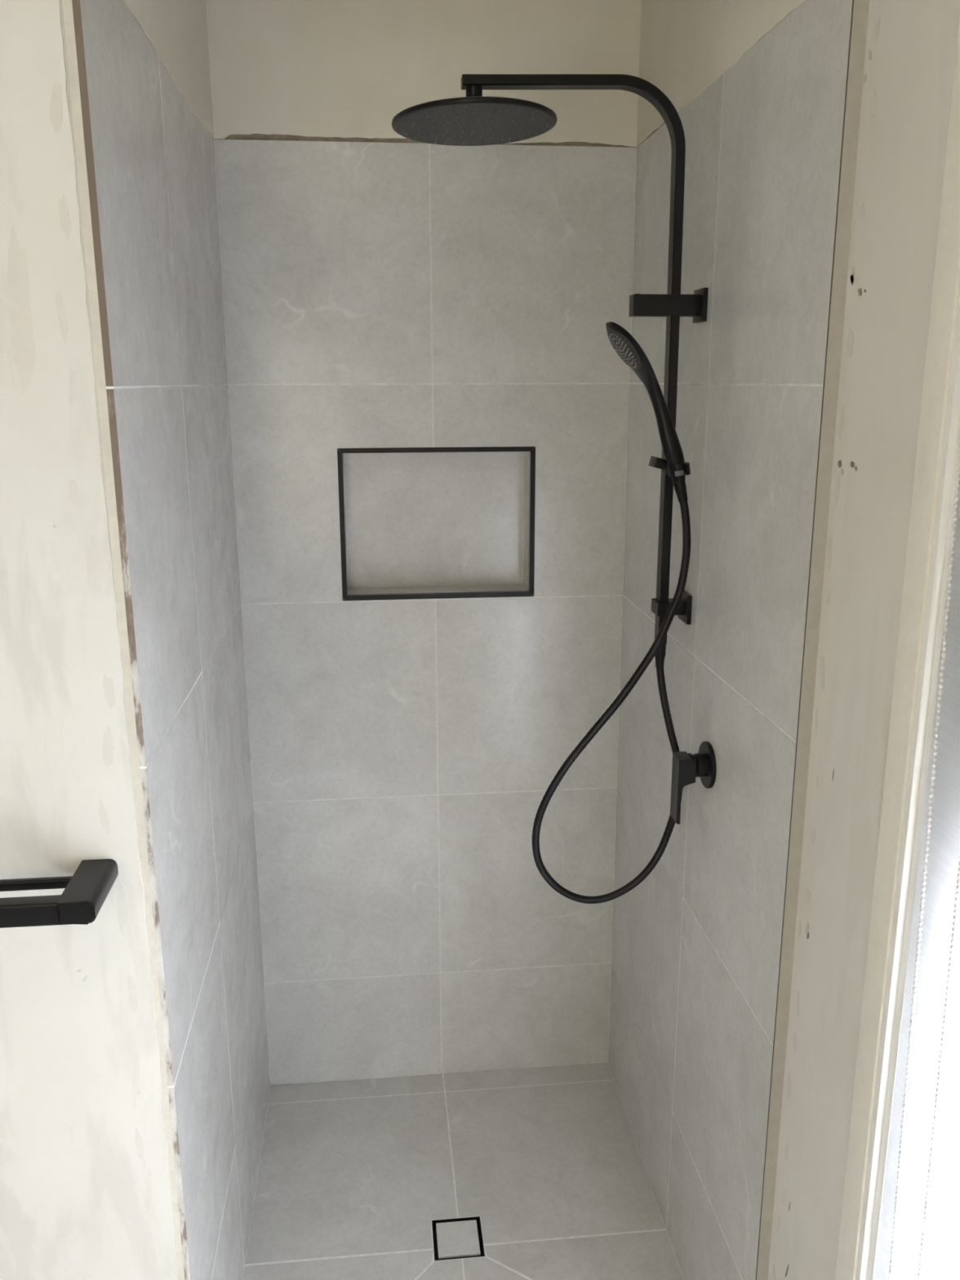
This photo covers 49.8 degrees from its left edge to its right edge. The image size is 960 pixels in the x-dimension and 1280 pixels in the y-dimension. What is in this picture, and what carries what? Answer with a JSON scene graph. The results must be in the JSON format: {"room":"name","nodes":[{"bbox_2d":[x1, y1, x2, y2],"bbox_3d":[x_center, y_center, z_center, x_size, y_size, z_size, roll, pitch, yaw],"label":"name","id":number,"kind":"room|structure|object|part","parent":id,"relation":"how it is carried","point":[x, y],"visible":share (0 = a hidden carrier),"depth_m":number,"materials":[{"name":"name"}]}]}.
{"room":"bathroom","nodes":[
{"label":"bathroom","id":0,"kind":"room"},
{"bbox_2d":[0,0,184,1279],"bbox_3d":[-1.209,0.150,1.246,1.582,2.470,0.143,-2,14,-6],"label":"wall","id":1,"kind":"structure","parent":0,"point":[88,1190],"depth_m":1.24,"materials":[{"name":"beige paint"}]},
{"bbox_2d":[0,858,118,928],"bbox_3d":[-0.784,0.307,1.199,0.682,0.028,0.110,-2,14,-6],"label":"towel rail","id":2,"kind":"object","parent":1,"relation":"attached to","point":[86,891],"visible":1,"depth_m":1.19,"materials":[{"name":"black metal"}]},
{"bbox_2d":[71,0,270,1279],"bbox_3d":[-0.526,0.029,1.722,0.141,2.470,0.975,-2,14,-6],"label":"wall","id":3,"kind":"structure","parent":0,"point":[143,65],"depth_m":1.53,"materials":[{"name":"ceramic"}]},
{"bbox_2d":[205,0,641,1085],"bbox_3d":[-0.103,-0.114,2.287,0.900,2.470,0.140,-2,14,-6],"label":"wall","id":4,"kind":"structure","parent":0,"point":[382,287],"depth_m":2.20,"materials":[{"name":"tile"}]},
{"bbox_2d":[337,446,535,600],"bbox_3d":[-0.089,-0.246,2.189,0.413,0.321,0.013,-2,14,-6],"label":"trim","id":5,"kind":"structure","parent":4,"relation":"attached to","point":[488,449],"depth_m":2.18,"materials":[{"name":"black metal"}]},
{"bbox_2d":[242,1062,684,1279],"bbox_3d":[-0.701,1.502,0.847,2.440,0.060,3.300,-2,14,-6],"label":"floor","id":6,"kind":"structure","parent":0,"point":[353,1176],"depth_m":2.17,"materials":[{"name":"tile"}]},
{"bbox_2d":[431,1216,484,1260],"bbox_3d":[-0.043,1.189,2.031,0.096,0.034,0.097,-2,14,-6],"label":"floor drain","id":7,"kind":"object","parent":6,"relation":"in","point":[458,1237],"visible":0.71,"depth_m":2.03,"materials":[{"name":"grey tile"}]},
{"bbox_2d":[608,0,959,1279],"bbox_3d":[0.568,0.286,0.686,0.180,2.470,3.320,-2,14,-6],"label":"wall","id":8,"kind":"structure","parent":0,"point":[756,88],"depth_m":1.43,"materials":[{"name":"tile"}]},
{"bbox_2d":[391,74,708,660],"bbox_3d":[0.113,-0.410,1.686,0.494,0.928,0.252,-2,14,-6],"label":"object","id":9,"kind":"object","parent":8,"relation":"attached to","point":[475,119],"visible":0.97,"depth_m":1.61,"materials":[{"name":"black metal"}]},
{"bbox_3d":[-0.009,-0.785,1.579,0.242,0.009,0.242,-2,14,-6],"label":"spray plate","id":10,"kind":"part","parent":9,"relation":"part of","materials":[{"name":"black metal"}]},
{"bbox_2d":[532,480,690,903],"bbox_3d":[0.224,0.107,1.766,0.264,0.753,0.073,-6,15,-21],"label":"shower hose","id":11,"kind":"object","parent":9,"relation":"attached to","point":[680,488],"visible":0.94,"depth_m":1.78,"materials":[{"name":"black rubber"}]},
{"bbox_2d":[605,321,686,482],"bbox_3d":[0.264,-0.376,1.646,0.135,0.251,0.087,4,15,15],"label":"shower head","id":12,"kind":"object","parent":9,"relation":"attached to","point":[624,344],"visible":0.98,"depth_m":1.65,"materials":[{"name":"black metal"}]},
{"bbox_2d":[654,644,666,660],"bbox_3d":[0.316,0.018,1.814,0.020,0.034,0.020,-2,14,-6],"label":"outlet","id":13,"kind":"object","parent":9,"relation":"attached to","point":[660,655],"depth_m":1.81,"materials":[{"name":"black metal"}]},
{"bbox_3d":[0.356,-0.058,1.796,0.007,0.050,0.054,-2,14,-6],"label":"wall plate","id":14,"kind":"part","parent":9,"relation":"part of","materials":[{"name":"black metal"}]},
{"bbox_3d":[0.355,-0.539,1.668,0.007,0.051,0.052,-2,14,-6],"label":"wall plate","id":15,"kind":"part","parent":9,"relation":"part of","materials":[{"name":"black metal"}]},
{"bbox_2d":[670,741,716,824],"bbox_3d":[0.349,0.234,1.704,0.056,0.134,0.077,-2,14,-6],"label":"shower mixer","id":16,"kind":"object","parent":8,"relation":"attached to","point":[686,766],"visible":1,"depth_m":1.68,"materials":[{"name":"black metal"}]},
{"bbox_3d":[0.335,0.244,1.705,0.029,0.114,0.038,-2,14,-6],"label":"lever","id":17,"kind":"part","parent":16,"relation":"part of","materials":[{"name":"black metal"}]},
{"bbox_2d":[835,15,959,1279],"bbox_3d":[0.497,0.403,0.652,0.013,2.040,1.053,-2,14,-6],"label":"trim","id":18,"kind":"structure","parent":8,"relation":"attached to","point":[946,282],"depth_m":1.07,"materials":[{"name":"beige wood"}]},
{"bbox_2d":[855,284,959,1279],"bbox_3d":[0.548,0.428,0.675,0.110,1.940,0.934,-2,14,-6],"label":"window","id":19,"kind":"structure","parent":8,"relation":"in","point":[940,561],"depth_m":1.08,"materials":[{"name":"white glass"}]},
{"bbox_2d":[873,431,959,1279],"bbox_3d":[0.497,0.365,0.633,0.049,1.892,0.934,-2,14,-6],"label":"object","id":20,"kind":"structure","parent":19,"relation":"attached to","point":[918,1237],"depth_m":1.04,"materials":[{"name":"white fabric"}]},
{"bbox_3d":[0.440,0.210,0.947,0.005,1.675,0.059,-2,14,-6],"label":"bead chain","id":21,"kind":"part","parent":20,"relation":"part of","materials":[{"name":"white plastic"}]}
]}

